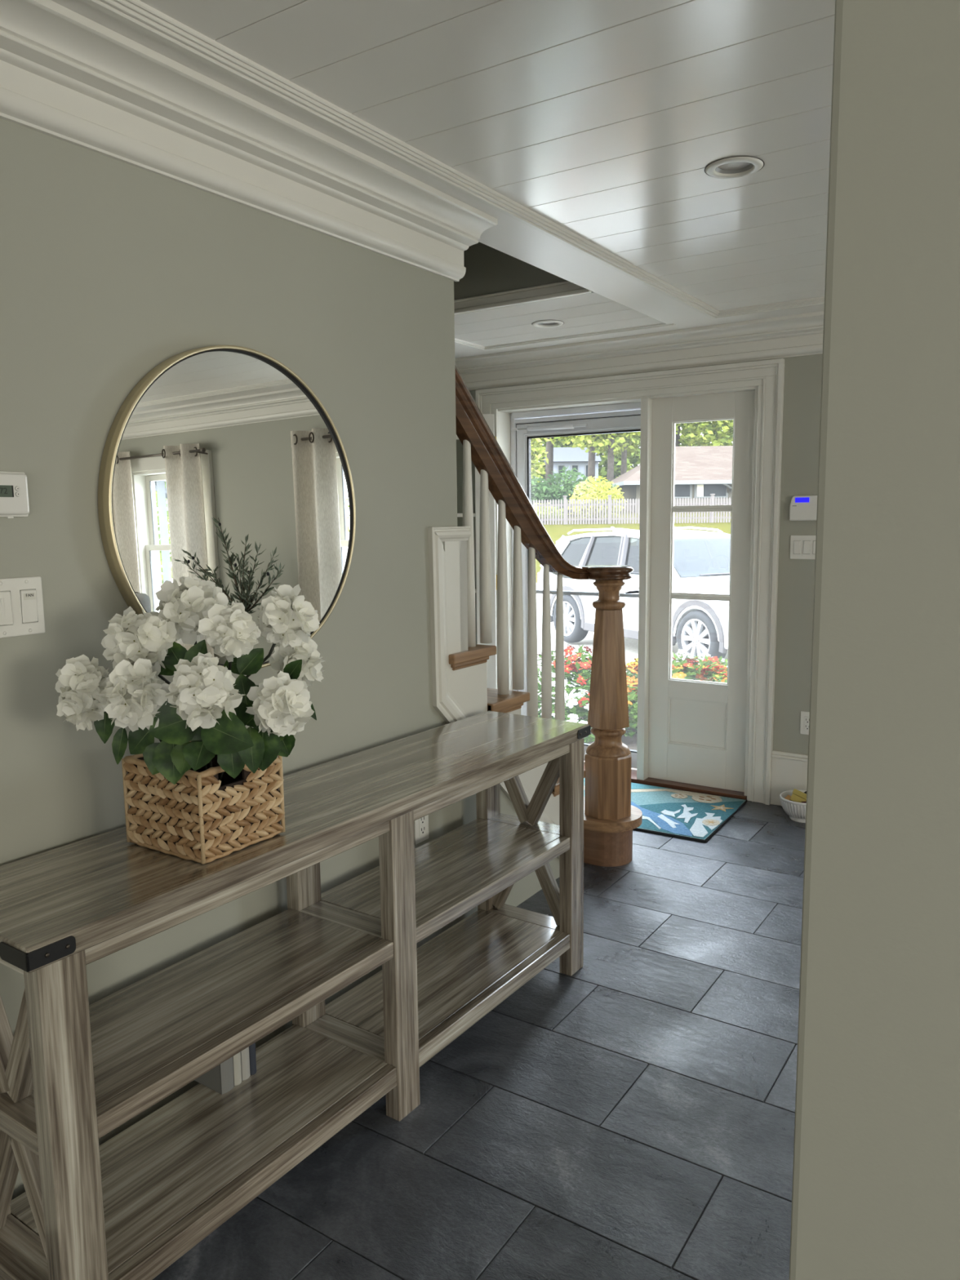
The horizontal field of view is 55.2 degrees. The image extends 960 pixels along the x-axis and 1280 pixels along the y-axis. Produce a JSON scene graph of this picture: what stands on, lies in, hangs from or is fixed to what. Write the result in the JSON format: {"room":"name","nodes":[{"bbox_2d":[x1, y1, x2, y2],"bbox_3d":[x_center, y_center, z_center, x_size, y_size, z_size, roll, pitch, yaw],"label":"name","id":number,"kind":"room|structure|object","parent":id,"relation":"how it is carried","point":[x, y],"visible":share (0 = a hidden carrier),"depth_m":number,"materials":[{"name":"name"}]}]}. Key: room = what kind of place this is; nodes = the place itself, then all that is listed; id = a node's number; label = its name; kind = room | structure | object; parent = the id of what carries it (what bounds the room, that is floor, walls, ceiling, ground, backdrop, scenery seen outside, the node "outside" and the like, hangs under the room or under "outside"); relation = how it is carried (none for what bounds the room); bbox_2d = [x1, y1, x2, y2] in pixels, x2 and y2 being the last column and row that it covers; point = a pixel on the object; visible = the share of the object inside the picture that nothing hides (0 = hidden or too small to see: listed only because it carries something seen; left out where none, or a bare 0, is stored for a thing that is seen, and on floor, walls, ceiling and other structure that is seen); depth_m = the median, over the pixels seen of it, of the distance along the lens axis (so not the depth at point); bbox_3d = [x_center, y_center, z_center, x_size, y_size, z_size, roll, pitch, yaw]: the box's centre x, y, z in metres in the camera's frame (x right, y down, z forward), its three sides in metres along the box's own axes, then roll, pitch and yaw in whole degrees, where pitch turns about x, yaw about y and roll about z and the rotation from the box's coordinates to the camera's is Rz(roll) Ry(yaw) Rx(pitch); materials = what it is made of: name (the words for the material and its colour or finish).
{"room":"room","nodes":[
{"label":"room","id":0,"kind":"room"},
{"bbox_2d":[0,118,567,1199],"bbox_3d":[-2.077,-1.354,1.829,2.160,5.200,6.250,4,9,33],"label":"wall","id":1,"kind":"structure","parent":0,"point":[112,270],"depth_m":2.08,"materials":[{"name":"grey paint"}]},
{"bbox_2d":[0,471,29,518],"bbox_3d":[-0.914,-0.273,1.727,0.028,0.089,0.140,4,9,33],"label":"thermostat","id":2,"kind":"object","parent":1,"relation":"attached to","point":[14,493],"visible":1,"depth_m":1.75,"materials":[{"name":"white plastic"}]},
{"bbox_2d":[0,576,44,638],"bbox_3d":[-0.902,-0.064,1.784,0.013,0.114,0.116,4,9,33],"label":"light switch","id":3,"kind":"object","parent":1,"relation":"attached to","point":[21,601],"visible":1,"depth_m":1.79,"materials":[{"name":"white plastic"}]},
{"bbox_2d":[97,345,355,667],"bbox_3d":[-0.571,-0.312,2.232,0.038,0.772,0.772,4,9,33],"label":"round mirror","id":4,"kind":"object","parent":1,"relation":"attached to","point":[221,465],"visible":0.76,"depth_m":2.17,"materials":[{"name":"gold metal"}]},
{"bbox_2d":[0,0,497,281],"bbox_3d":[-1.420,-0.921,0.765,0.157,0.163,5.115,4,9,33],"label":"trim","id":5,"kind":"structure","parent":1,"relation":"attached to","point":[66,76],"depth_m":2.01,"materials":[{"name":"white paint"}]},
{"bbox_2d":[413,814,428,844],"bbox_3d":[-0.187,0.593,2.953,0.009,0.116,0.072,4,9,33],"label":"wall outlet","id":6,"kind":"object","parent":1,"relation":"attached to","point":[421,824],"visible":0.73,"depth_m":2.95,"materials":[{"name":"white plastic"}]},
{"bbox_2d":[51,0,824,358],"bbox_3d":[0.715,-1.024,0.607,8.200,0.033,7.230,4,9,33],"label":"trim","id":7,"kind":"structure","parent":1,"relation":"attached to","point":[511,237],"depth_m":3.16,"materials":[{"name":"white paint"}]},
{"bbox_2d":[453,280,591,314],"bbox_3d":[0.001,-1.486,4.050,1.080,0.058,0.029,4,9,33],"label":"trim","id":8,"kind":"structure","parent":1,"relation":"attached to","point":[565,288],"depth_m":3.93,"materials":[{"name":"white paint"}]},
{"bbox_2d":[454,322,675,351],"bbox_3d":[0.273,-1.521,4.405,1.108,0.037,0.743,4,9,33],"label":"trim","id":9,"kind":"structure","parent":1,"relation":"attached to","point":[662,324],"depth_m":4.72,"materials":[{"name":"white paint"}]},
{"bbox_2d":[152,782,805,1279],"bbox_3d":[0.799,1.404,1.014,8.200,0.120,7.430,4,9,33],"label":"floor","id":10,"kind":"structure","parent":0,"point":[629,1115],"depth_m":2.24,"materials":[{"name":"tile"}]},
{"bbox_2d":[0,711,590,1279],"bbox_3d":[-0.332,0.767,2.348,0.397,0.817,1.862,5,9,34],"label":"console table","id":11,"kind":"object","parent":10,"relation":"on","point":[73,1071],"visible":1,"depth_m":2.02,"materials":[{"name":"grey wood"}]},
{"bbox_2d":[10,1024,386,1275],"bbox_3d":[-0.584,1.087,2.037,0.322,0.018,0.785,5,9,34],"label":"shelf","id":12,"kind":"object","parent":11,"relation":"attached to","point":[164,1169],"depth_m":2.00,"materials":[{"name":"grey wood"}]},
{"bbox_2d":[121,741,285,863],"bbox_3d":[-0.571,0.322,1.906,0.247,0.187,0.228,4,9,33],"label":"wicker basket","id":13,"kind":"object","parent":11,"relation":"on","point":[196,819],"visible":0.81,"depth_m":1.83,"materials":[{"name":"brown wicker"}]},
{"bbox_2d":[54,654,162,764],"bbox_3d":[-0.690,0.200,1.821,0.275,0.359,0.122,-6,9,-35],"label":"hydrangea","id":14,"kind":"object","parent":13,"relation":"in","point":[80,682],"visible":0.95,"depth_m":1.74,"materials":[{"name":"white plant"}]},
{"bbox_2d":[97,657,198,784],"bbox_3d":[-0.595,0.207,1.759,0.169,0.358,0.232,4,9,33],"label":"hydrangea","id":15,"kind":"object","parent":13,"relation":"in","point":[137,699],"visible":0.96,"depth_m":1.71,"materials":[{"name":"white plant"}]},
{"bbox_2d":[101,605,207,774],"bbox_3d":[-0.639,0.154,1.827,0.191,0.444,0.149,-1,8,-4],"label":"hydrangea","id":16,"kind":"object","parent":13,"relation":"in","point":[131,637],"visible":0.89,"depth_m":1.77,"materials":[{"name":"white plant"}]},
{"bbox_2d":[149,575,228,768],"bbox_3d":[-0.583,0.118,1.883,0.152,0.500,0.150,4,9,33],"label":"hydrangea","id":17,"kind":"object","parent":13,"relation":"in","point":[184,605],"visible":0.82,"depth_m":1.82,"materials":[{"name":"white"}]},
{"bbox_2d":[165,652,253,778],"bbox_3d":[-0.535,0.201,1.768,0.145,0.366,0.255,-4,8,-26],"label":"hydrangea","id":18,"kind":"object","parent":13,"relation":"in","point":[202,691],"visible":0.99,"depth_m":1.68,"materials":[{"name":"white plant"}]},
{"bbox_2d":[198,600,263,786],"bbox_3d":[-0.495,0.148,1.837,0.130,0.451,0.150,-5,9,-28],"label":"hydrangea","id":19,"kind":"object","parent":13,"relation":"in","point":[232,632],"visible":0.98,"depth_m":1.78,"materials":[{"name":"white"}]},
{"bbox_2d":[216,671,314,773],"bbox_3d":[-0.444,0.216,1.812,0.294,0.324,0.136,4,9,33],"label":"hydrangea","id":20,"kind":"object","parent":13,"relation":"in","point":[281,708],"visible":1,"depth_m":1.74,"materials":[{"name":"white plant"}]},
{"bbox_2d":[217,584,319,779],"bbox_3d":[-0.441,0.128,1.872,0.238,0.479,0.150,-3,8,-15],"label":"hydrangea","id":21,"kind":"object","parent":13,"relation":"in","point":[285,617],"visible":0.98,"depth_m":1.85,"materials":[{"name":"white"}]},
{"bbox_2d":[218,633,324,780],"bbox_3d":[-0.418,0.174,1.910,0.188,0.378,0.253,4,9,33],"label":"hydrangea","id":22,"kind":"object","parent":13,"relation":"in","point":[311,667],"visible":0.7,"depth_m":1.94,"materials":[{"name":"white"}]},
{"bbox_2d":[194,1057,234,1094],"bbox_3d":[-0.654,0.952,2.189,0.154,0.210,0.036,5,9,34],"label":"book","id":23,"kind":"object","parent":11,"relation":"on","point":[220,1078],"visible":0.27,"depth_m":2.16,"materials":[{"name":"grey paper"}]},
{"bbox_2d":[88,908,383,1106],"bbox_3d":[-0.587,0.766,1.994,0.322,0.018,0.785,5,9,34],"label":"shelf","id":24,"kind":"object","parent":11,"relation":"attached to","point":[140,1031],"depth_m":1.98,"materials":[{"name":"grey wood"}]},
{"bbox_2d":[232,1051,241,1085],"bbox_3d":[-0.635,0.953,2.215,0.149,0.200,0.022,5,9,34],"label":"book","id":25,"kind":"object","parent":11,"relation":"on","point":[237,1058],"visible":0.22,"depth_m":2.18,"materials":[{"name":"grey paper"}]},
{"bbox_2d":[240,1046,250,1080],"bbox_3d":[-0.623,0.948,2.237,0.154,0.205,0.024,5,9,34],"label":"book","id":26,"kind":"object","parent":11,"relation":"on","point":[245,1058],"visible":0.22,"depth_m":2.20,"materials":[{"name":"grey paper"}]},
{"bbox_2d":[248,1042,256,1075],"bbox_3d":[-0.610,0.942,2.256,0.154,0.212,0.018,5,9,34],"label":"book","id":27,"kind":"object","parent":11,"relation":"on","point":[252,1055],"visible":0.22,"depth_m":2.22,"materials":[{"name":"blue paper"}]},
{"bbox_2d":[320,817,561,920],"bbox_3d":[-0.094,0.666,2.701,0.322,0.018,0.784,5,9,34],"label":"shelf","id":28,"kind":"object","parent":11,"relation":"attached to","point":[452,865],"depth_m":2.68,"materials":[{"name":"grey wood"}]},
{"bbox_2d":[324,908,561,1040],"bbox_3d":[-0.090,0.987,2.743,0.322,0.018,0.784,5,9,34],"label":"shelf","id":29,"kind":"object","parent":11,"relation":"attached to","point":[460,966],"depth_m":2.72,"materials":[{"name":"grey wood"}]},
{"bbox_2d":[427,364,642,866],"bbox_3d":[-0.237,-0.147,3.606,1.318,2.336,1.573,4,9,33],"label":"staircase","id":30,"kind":"structure","parent":10,"relation":"on","point":[460,691],"depth_m":3.45,"materials":[{"name":"white paint"}]},
{"bbox_2d":[583,777,746,842],"bbox_3d":[0.818,0.845,4.696,0.935,0.017,0.720,4,9,33],"label":"door mat","id":31,"kind":"object","parent":10,"relation":"on","point":[667,811],"visible":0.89,"depth_m":4.58,"materials":[{"name":"teal fabric"}]},
{"bbox_2d":[779,790,806,822],"bbox_3d":[1.577,0.817,4.473,0.226,0.113,0.226,4,9,33],"label":"bowl","id":32,"kind":"object","parent":10,"relation":"on","point":[796,811],"visible":0.47,"depth_m":4.42,"materials":[{"name":"white ceramic"}]},
{"bbox_2d":[790,788,806,802],"bbox_3d":[1.560,0.767,4.447,0.074,0.092,0.100,-8,11,-44],"label":"gift box","id":33,"kind":"object","parent":32,"relation":"in","point":[797,796],"visible":0.58,"depth_m":4.43,"materials":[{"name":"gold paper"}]},
{"bbox_2d":[139,0,835,346],"bbox_3d":[0.720,-2.461,0.449,8.440,2.908,7.550,4,9,33],"label":"ceiling","id":34,"kind":"structure","parent":0,"point":[604,120],"depth_m":2.10,"materials":[{"name":"white paint"}]},
{"bbox_2d":[531,320,564,327],"bbox_3d":[0.324,-1.514,4.387,0.157,0.017,0.157,4,9,33],"label":"recessed light","id":35,"kind":"object","parent":34,"relation":"in","point":[544,323],"visible":0.97,"depth_m":4.41,"materials":[{"name":"white paint"}]},
{"bbox_2d":[704,155,764,178],"bbox_3d":[0.686,-1.277,2.478,0.157,0.017,0.157,4,9,33],"label":"recessed light","id":36,"kind":"object","parent":34,"relation":"in","point":[732,167],"visible":1,"depth_m":2.49,"materials":[{"name":"white paint"}]},
{"bbox_2d":[456,354,822,755],"bbox_3d":[2.760,-1.654,3.651,8.200,5.200,0.200,4,9,33],"label":"wall","id":37,"kind":"structure","parent":0,"point":[802,374],"depth_m":4.52,"materials":[{"name":"grey paint"}]},
{"bbox_2d":[456,413,497,688],"bbox_3d":[-0.341,-0.284,5.406,0.892,2.035,0.122,-1,8,1],"label":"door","id":38,"kind":"structure","parent":37,"relation":"in","point":[491,662],"depth_m":5.39,"materials":[{"name":"white paint"}]},
{"bbox_2d":[511,401,640,768],"bbox_3d":[0.590,-0.295,5.353,0.934,2.067,0.085,4,9,33],"label":"door","id":39,"kind":"structure","parent":37,"relation":"in","point":[620,417],"depth_m":5.33,"materials":[{"name":"white wood"}]},
{"bbox_2d":[497,386,758,795],"bbox_3d":[0.795,-0.273,5.151,1.542,2.112,0.208,4,9,33],"label":"trim","id":40,"kind":"structure","parent":37,"relation":"attached to","point":[646,402],"depth_m":4.97,"materials":[{"name":"white paint"}]},
{"bbox_2d":[475,358,784,804],"bbox_3d":[0.735,-0.311,5.050,1.774,2.216,0.032,4,9,33],"label":"trim","id":41,"kind":"structure","parent":37,"relation":"attached to","point":[768,375],"depth_m":4.64,"materials":[{"name":"white paint"}]},
{"bbox_2d":[454,311,823,390],"bbox_3d":[2.665,-1.339,3.542,8.200,0.163,0.157,4,9,33],"label":"trim","id":42,"kind":"structure","parent":37,"relation":"attached to","point":[797,335],"depth_m":4.72,"materials":[{"name":"white paint"}]},
{"bbox_2d":[583,760,746,799],"bbox_3d":[0.819,0.765,5.295,1.515,0.023,0.245,4,9,33],"label":"threshold","id":43,"kind":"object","parent":37,"relation":"attached to","point":[650,781],"depth_m":4.97,"materials":[{"name":"brown wood"}]},
{"bbox_2d":[648,390,755,791],"bbox_3d":[1.174,-0.241,4.874,0.560,2.070,0.045,4,9,33],"label":"door","id":44,"kind":"structure","parent":37,"relation":"in","point":[697,729],"depth_m":4.89,"materials":[{"name":"white paint"}]},
{"bbox_2d":[770,750,808,805],"bbox_3d":[2.727,0.797,3.882,8.200,0.281,0.024,4,9,33],"label":"baseboard","id":45,"kind":"structure","parent":37,"relation":"attached to","point":[788,770],"depth_m":4.64,"materials":[{"name":"white paint"}]},
{"bbox_2d":[789,495,817,520],"bbox_3d":[1.577,-0.638,4.445,0.152,0.120,0.026,4,9,33],"label":"alarm keypad","id":46,"kind":"object","parent":37,"relation":"attached to","point":[802,508],"visible":0.7,"depth_m":4.44,"materials":[{"name":"white plastic"}]},
{"bbox_2d":[790,535,816,559],"bbox_3d":[1.591,-0.451,4.470,0.162,0.116,0.013,4,9,33],"label":"light switch","id":47,"kind":"object","parent":37,"relation":"attached to","point":[802,547],"visible":0.73,"depth_m":4.48,"materials":[{"name":"white plastic"}]},
{"bbox_2d":[800,711,809,734],"bbox_3d":[1.631,0.415,4.569,0.072,0.116,0.009,4,9,33],"label":"wall outlet","id":48,"kind":"object","parent":37,"relation":"attached to","point":[804,724],"visible":0.62,"depth_m":4.57,"materials":[{"name":"white plastic"}]},
{"bbox_2d":[789,0,959,1279],"bbox_3d":[0.777,0.221,0.342,1.250,2.402,0.130,4,9,33],"label":"wall","id":49,"kind":"structure","parent":0,"point":[876,1190],"depth_m":0.58,"materials":[{"name":"grey paint"}]},
{"bbox_2d":[80,0,824,319],"bbox_3d":[1.599,-0.940,-0.072,5.698,0.037,6.770,4,9,33],"label":"trim","id":50,"kind":"structure","parent":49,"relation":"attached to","point":[136,14],"depth_m":2.20,"materials":[{"name":"white paint"}]},
{"label":"outside","id":51,"kind":"structure","parent":0,"visible":0},
{"bbox_2d":[536,582,728,684],"bbox_3d":[5.369,-2.846,35.252,90.000,0.001,55.160,4,9,33],"label":"ground","id":52,"kind":"structure","parent":51,"point":[631,646],"depth_m":13.72,"materials":[{"name":"concrete"}]},
{"bbox_2d":[537,680,637,750],"bbox_3d":[1.266,0.664,8.992,2.550,0.001,4.300,4,9,33],"label":"flower bed","id":53,"kind":"object","parent":52,"relation":"on","point":[631,743],"visible":0.02,"depth_m":7.75,"materials":[{"name":"plant"}]},
{"bbox_2d":[537,680,582,714],"bbox_3d":[0.649,0.541,8.450,0.634,0.314,0.619,-6,9,-37],"label":"white impatiens","id":54,"kind":"object","parent":53,"relation":"on","point":[567,689],"visible":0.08,"depth_m":8.47,"materials":[{"name":"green plant"}]},
{"bbox_2d":[538,656,590,687],"bbox_3d":[0.909,0.320,10.017,0.638,0.346,0.610,1,8,16],"label":"begonias","id":55,"kind":"object","parent":53,"relation":"on","point":[553,659],"visible":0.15,"depth_m":9.93,"materials":[{"name":"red plant"}]},
{"bbox_2d":[537,644,591,676],"bbox_3d":[0.957,0.241,10.328,0.750,0.406,0.717,0,8,7],"label":"begonias","id":56,"kind":"object","parent":53,"relation":"on","point":[567,651],"visible":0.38,"depth_m":10.25,"materials":[{"name":"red plant"}]},
{"bbox_2d":[551,678,588,706],"bbox_3d":[0.805,0.490,8.929,0.509,0.303,0.497,2,8,18],"label":"white impatiens","id":57,"kind":"object","parent":53,"relation":"on","point":[568,683],"visible":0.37,"depth_m":8.94,"materials":[{"name":"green plant"}]},
{"bbox_2d":[551,688,589,720],"bbox_3d":[0.844,0.581,8.111,0.616,0.323,0.601,0,8,4],"label":"white impatiens","id":58,"kind":"object","parent":53,"relation":"on","point":[567,694],"visible":0.32,"depth_m":8.11,"materials":[{"name":"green plant"}]},
{"bbox_2d":[551,652,591,692],"bbox_3d":[0.998,0.343,9.675,0.673,0.381,0.703,1,8,13],"label":"begonias","id":59,"kind":"object","parent":53,"relation":"on","point":[568,669],"visible":0.35,"depth_m":9.54,"materials":[{"name":"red plant"}]},
{"bbox_2d":[551,693,595,739],"bbox_3d":[0.826,0.617,7.776,0.643,0.336,0.628,5,9,35],"label":"white impatiens","id":60,"kind":"object","parent":53,"relation":"on","point":[576,698],"visible":0.2,"depth_m":7.65,"materials":[{"name":"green plant"}]},
{"bbox_2d":[564,644,591,678],"bbox_3d":[1.250,0.263,10.142,0.744,0.406,0.712,4,9,30],"label":"begonias","id":61,"kind":"object","parent":53,"relation":"on","point":[588,650],"visible":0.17,"depth_m":10.14,"materials":[{"name":"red plant"}]},
{"bbox_2d":[564,713,595,743],"bbox_3d":[0.743,0.732,7.241,0.518,0.269,0.505,-6,9,-33],"label":"white impatiens","id":62,"kind":"object","parent":53,"relation":"on","point":[573,717],"visible":0.19,"depth_m":7.23,"materials":[{"name":"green plant"}]},
{"bbox_2d":[573,671,635,701],"bbox_3d":[1.218,0.447,8.970,0.664,0.360,0.635,-4,8,-21],"label":"begonias","id":63,"kind":"object","parent":53,"relation":"on","point":[580,679],"visible":0.27,"depth_m":8.93,"materials":[{"name":"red plant"}]},
{"bbox_2d":[575,687,637,737],"bbox_3d":[1.119,0.590,7.869,0.679,0.368,0.650,1,8,10],"label":"begonias","id":64,"kind":"object","parent":53,"relation":"on","point":[631,696],"visible":0.14,"depth_m":7.81,"materials":[{"name":"green plant"}]},
{"bbox_2d":[624,701,637,737],"bbox_3d":[1.337,0.627,7.690,0.634,0.339,0.599,1,8,10],"label":"marigold","id":65,"kind":"object","parent":53,"relation":"on","point":[632,724],"visible":0.08,"depth_m":7.58,"materials":[{"name":"green plant"}]},
{"bbox_2d":[626,675,637,706],"bbox_3d":[1.500,0.496,8.787,0.606,0.307,0.572,-1,8,-3],"label":"marigold","id":66,"kind":"object","parent":53,"relation":"on","point":[629,679],"visible":0.18,"depth_m":8.90,"materials":[{"name":"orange plant"}]},
{"bbox_2d":[625,661,638,689],"bbox_3d":[1.518,0.400,9.260,0.658,0.361,0.697,-7,10,-39],"label":"marigold","id":67,"kind":"object","parent":53,"relation":"on","point":[628,664],"visible":0.09,"depth_m":9.22,"materials":[{"name":"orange plant"}]},
{"bbox_2d":[626,682,637,719],"bbox_3d":[1.458,0.553,8.223,0.691,0.334,0.652,-2,8,-11],"label":"marigold","id":68,"kind":"object","parent":53,"relation":"on","point":[632,686],"visible":0.25,"depth_m":8.20,"materials":[{"name":"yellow plant"}]},
{"bbox_2d":[671,648,695,664],"bbox_3d":[2.269,0.254,10.602,0.526,0.292,0.514,2,8,21],"label":"white impatiens","id":69,"kind":"object","parent":53,"relation":"on","point":[680,651],"visible":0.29,"depth_m":10.63,"materials":[{"name":"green plant"}]},
{"bbox_2d":[671,671,700,680],"bbox_3d":[1.815,0.482,8.720,0.626,0.339,0.664,0,8,8],"label":"marigold","id":70,"kind":"object","parent":53,"relation":"on","point":[677,675],"visible":0.07,"depth_m":8.67,"materials":[{"name":"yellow plant"}]},
{"bbox_2d":[684,653,724,664],"bbox_3d":[2.577,0.281,10.500,0.498,0.260,0.510,-7,10,-39],"label":"white impatiens","id":71,"kind":"object","parent":53,"relation":"on","point":[702,654],"visible":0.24,"depth_m":10.50,"materials":[{"name":"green plant"}]},
{"bbox_2d":[695,673,727,683],"bbox_3d":[2.210,0.491,8.768,0.621,0.304,0.586,0,8,2],"label":"marigold","id":72,"kind":"object","parent":53,"relation":"on","point":[699,676],"visible":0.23,"depth_m":8.88,"materials":[{"name":"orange plant"}]},
{"bbox_2d":[537,526,730,659],"bbox_3d":[2.763,-0.710,12.792,2.260,1.716,4.609,-5,9,-28],"label":"car","id":73,"kind":"object","parent":52,"relation":"on","point":[701,558],"visible":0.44,"depth_m":12.28,"materials":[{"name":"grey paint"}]},
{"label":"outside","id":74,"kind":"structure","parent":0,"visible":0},
{"bbox_2d":[697,656,727,680],"bbox_3d":[2.588,0.355,9.653,0.678,0.341,0.674,-7,10,-39],"label":"marigold","id":75,"kind":"object","parent":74,"point":[720,658],"visible":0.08,"depth_m":9.65,"materials":[{"name":"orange plant"}]},
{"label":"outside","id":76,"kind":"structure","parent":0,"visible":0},
{"bbox_2d":[535,491,731,582],"bbox_3d":[7.366,-10.151,67.513,133.651,5.920,127.610,4,9,33],"label":"lawn","id":77,"kind":"structure","parent":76,"point":[557,531],"depth_m":34.95,"materials":[{"name":"green plant"}]},
{"bbox_2d":[530,438,550,485],"bbox_3d":[1.622,-12.271,44.658,4.883,12.462,4.114,1,8,11],"label":"tree","id":78,"kind":"object","parent":77,"relation":"on","point":[536,447],"visible":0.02,"depth_m":44.20,"materials":[{"name":"green plant"}]},
{"bbox_2d":[534,502,563,522],"bbox_3d":[2.516,-5.003,36.673,2.050,0.982,0.875,-1,8,0],"label":"shrub","id":79,"kind":"object","parent":77,"relation":"on","point":[548,502],"visible":0.22,"depth_m":36.51,"materials":[{"name":"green plant"}]},
{"bbox_2d":[531,475,568,515],"bbox_3d":[2.096,-6.046,39.560,3.565,2.074,2.108,-1,8,0],"label":"shrub","id":80,"kind":"object","parent":77,"relation":"on","point":[545,492],"visible":0.19,"depth_m":39.11,"materials":[{"name":"green plant"}]},
{"bbox_2d":[537,466,599,515],"bbox_3d":[3.782,-6.462,40.527,3.140,2.399,2.130,-1,8,0],"label":"shrub","id":81,"kind":"object","parent":77,"relation":"on","point":[568,484],"visible":0.3,"depth_m":40.15,"materials":[{"name":"green plant"}]},
{"bbox_2d":[531,435,608,483],"bbox_3d":[7.736,-26.942,87.144,19.511,32.236,16.953,-1,8,0],"label":"tree","id":82,"kind":"object","parent":77,"relation":"on","point":[559,444],"visible":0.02,"depth_m":83.09,"materials":[{"name":"green plant"}]},
{"bbox_2d":[542,447,601,488],"bbox_3d":[7.621,-13.730,76.872,4.200,4.700,6.800,-1,8,0],"label":"house","id":83,"kind":"structure","parent":77,"relation":"on","point":[571,457],"depth_m":73.90,"materials":[{"name":"grey"}]},
{"bbox_2d":[544,435,605,485],"bbox_3d":[4.317,-16.558,56.026,10.250,16.697,8.375,-2,8,-9],"label":"tree","id":84,"kind":"object","parent":77,"relation":"on","point":[549,445],"visible":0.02,"depth_m":56.80,"materials":[{"name":"green plant"}]},
{"bbox_2d":[568,475,626,521],"bbox_3d":[4.676,-5.596,36.805,2.401,1.949,1.706,-1,8,0],"label":"shrub","id":85,"kind":"object","parent":77,"relation":"on","point":[602,492],"visible":0.57,"depth_m":36.55,"materials":[{"name":"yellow plant"}]},
{"bbox_2d":[567,431,640,483],"bbox_3d":[6.183,-14.475,51.155,8.396,14.608,5.792,2,8,23],"label":"tree","id":86,"kind":"object","parent":77,"relation":"on","point":[591,442],"visible":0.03,"depth_m":50.81,"materials":[{"name":"green plant"}]},
{"bbox_2d":[541,435,686,481],"bbox_3d":[12.708,-26.734,84.985,21.189,32.182,15.812,-1,8,0],"label":"tree","id":87,"kind":"object","parent":77,"relation":"on","point":[602,470],"visible":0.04,"depth_m":82.76,"materials":[{"name":"green plant"}]},
{"bbox_2d":[591,431,640,488],"bbox_3d":[6.924,-15.001,50.550,7.496,15.591,6.307,-2,8,-12],"label":"tree","id":88,"kind":"object","parent":77,"relation":"on","point":[610,455],"visible":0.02,"depth_m":51.03,"materials":[{"name":"green plant"}]},
{"bbox_2d":[600,432,640,475],"bbox_3d":[8.297,-15.430,52.625,7.861,15.661,6.428,-1,8,0],"label":"tree","id":89,"kind":"object","parent":77,"relation":"on","point":[624,454],"visible":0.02,"depth_m":53.05,"materials":[{"name":"green plant"}]},
{"bbox_2d":[531,493,731,524],"bbox_3d":[5.933,-5.025,35.693,12.800,1.220,0.152,-1,8,0],"label":"picket fence","id":90,"kind":"object","parent":77,"relation":"on","point":[713,517],"visible":0.44,"depth_m":35.66,"materials":[{"name":"grey wood"}]},
{"bbox_2d":[605,421,733,476],"bbox_3d":[19.549,-26.306,81.957,22.784,32.115,18.482,-1,8,0],"label":"tree","id":91,"kind":"object","parent":77,"relation":"on","point":[681,429],"visible":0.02,"depth_m":81.68,"materials":[{"name":"green plant"}]},
{"bbox_2d":[610,445,733,513],"bbox_3d":[12.975,-7.719,44.693,13.050,3.550,9.800,-1,8,0],"label":"house","id":92,"kind":"structure","parent":77,"relation":"on","point":[700,472],"depth_m":42.30,"materials":[{"name":"brown"}]},
{"bbox_2d":[697,484,703,496],"bbox_3d":[10.080,-6.843,42.048,0.300,0.540,0.006,-1,8,0],"label":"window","id":93,"kind":"structure","parent":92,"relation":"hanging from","point":[700,487],"depth_m":42.04,"materials":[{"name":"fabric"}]},
{"bbox_2d":[675,419,733,446],"bbox_3d":[15.646,-16.369,52.969,9.203,16.864,8.646,3,8,26],"label":"tree","id":94,"kind":"object","parent":77,"relation":"on","point":[713,439],"visible":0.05,"depth_m":52.33,"materials":[{"name":"green plant"}]},
{"bbox_2d":[675,419,733,446],"bbox_3d":[11.527,-16.452,54.030,9.876,16.842,7.751,-1,8,0],"label":"tree","id":95,"kind":"object","parent":77,"relation":"on","point":[723,441],"visible":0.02,"depth_m":53.40,"materials":[{"name":"green plant"}]},
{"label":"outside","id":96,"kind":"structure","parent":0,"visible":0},
{"bbox_2d":[626,663,691,693],"bbox_3d":[1.751,0.400,9.122,0.752,0.386,0.710,-3,8,-17],"label":"marigold","id":97,"kind":"object","parent":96,"point":[633,669],"visible":0.16,"depth_m":9.10,"materials":[{"name":"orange plant"}]},
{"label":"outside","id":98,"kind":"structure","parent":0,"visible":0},
{"bbox_2d":[564,659,591,689],"bbox_3d":[1.153,0.370,9.439,0.679,0.384,0.710,7,11,44],"label":"begonias","id":99,"kind":"object","parent":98,"point":[586,664],"visible":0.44,"depth_m":9.38,"materials":[{"name":"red plant"}]},
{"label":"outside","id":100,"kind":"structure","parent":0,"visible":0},
{"bbox_2d":[671,651,704,679],"bbox_3d":[1.990,0.339,9.540,0.697,0.399,0.729,-1,8,-1],"label":"begonias","id":101,"kind":"object","parent":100,"point":[674,658],"visible":0.21,"depth_m":9.41,"materials":[{"name":"green plant"}]},
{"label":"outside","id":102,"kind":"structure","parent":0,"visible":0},
{"bbox_2d":[671,658,727,682],"bbox_3d":[2.233,0.390,9.223,0.669,0.379,0.700,-1,8,-3],"label":"begonias","id":103,"kind":"object","parent":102,"point":[721,669],"visible":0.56,"depth_m":9.20,"materials":[{"name":"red plant"}]},
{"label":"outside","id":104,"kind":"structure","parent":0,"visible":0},
{"bbox_2d":[675,652,727,681],"bbox_3d":[2.348,0.341,9.593,0.663,0.376,0.694,-1,8,-5],"label":"begonias","id":105,"kind":"object","parent":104,"point":[714,660],"visible":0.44,"depth_m":9.57,"materials":[{"name":"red plant"}]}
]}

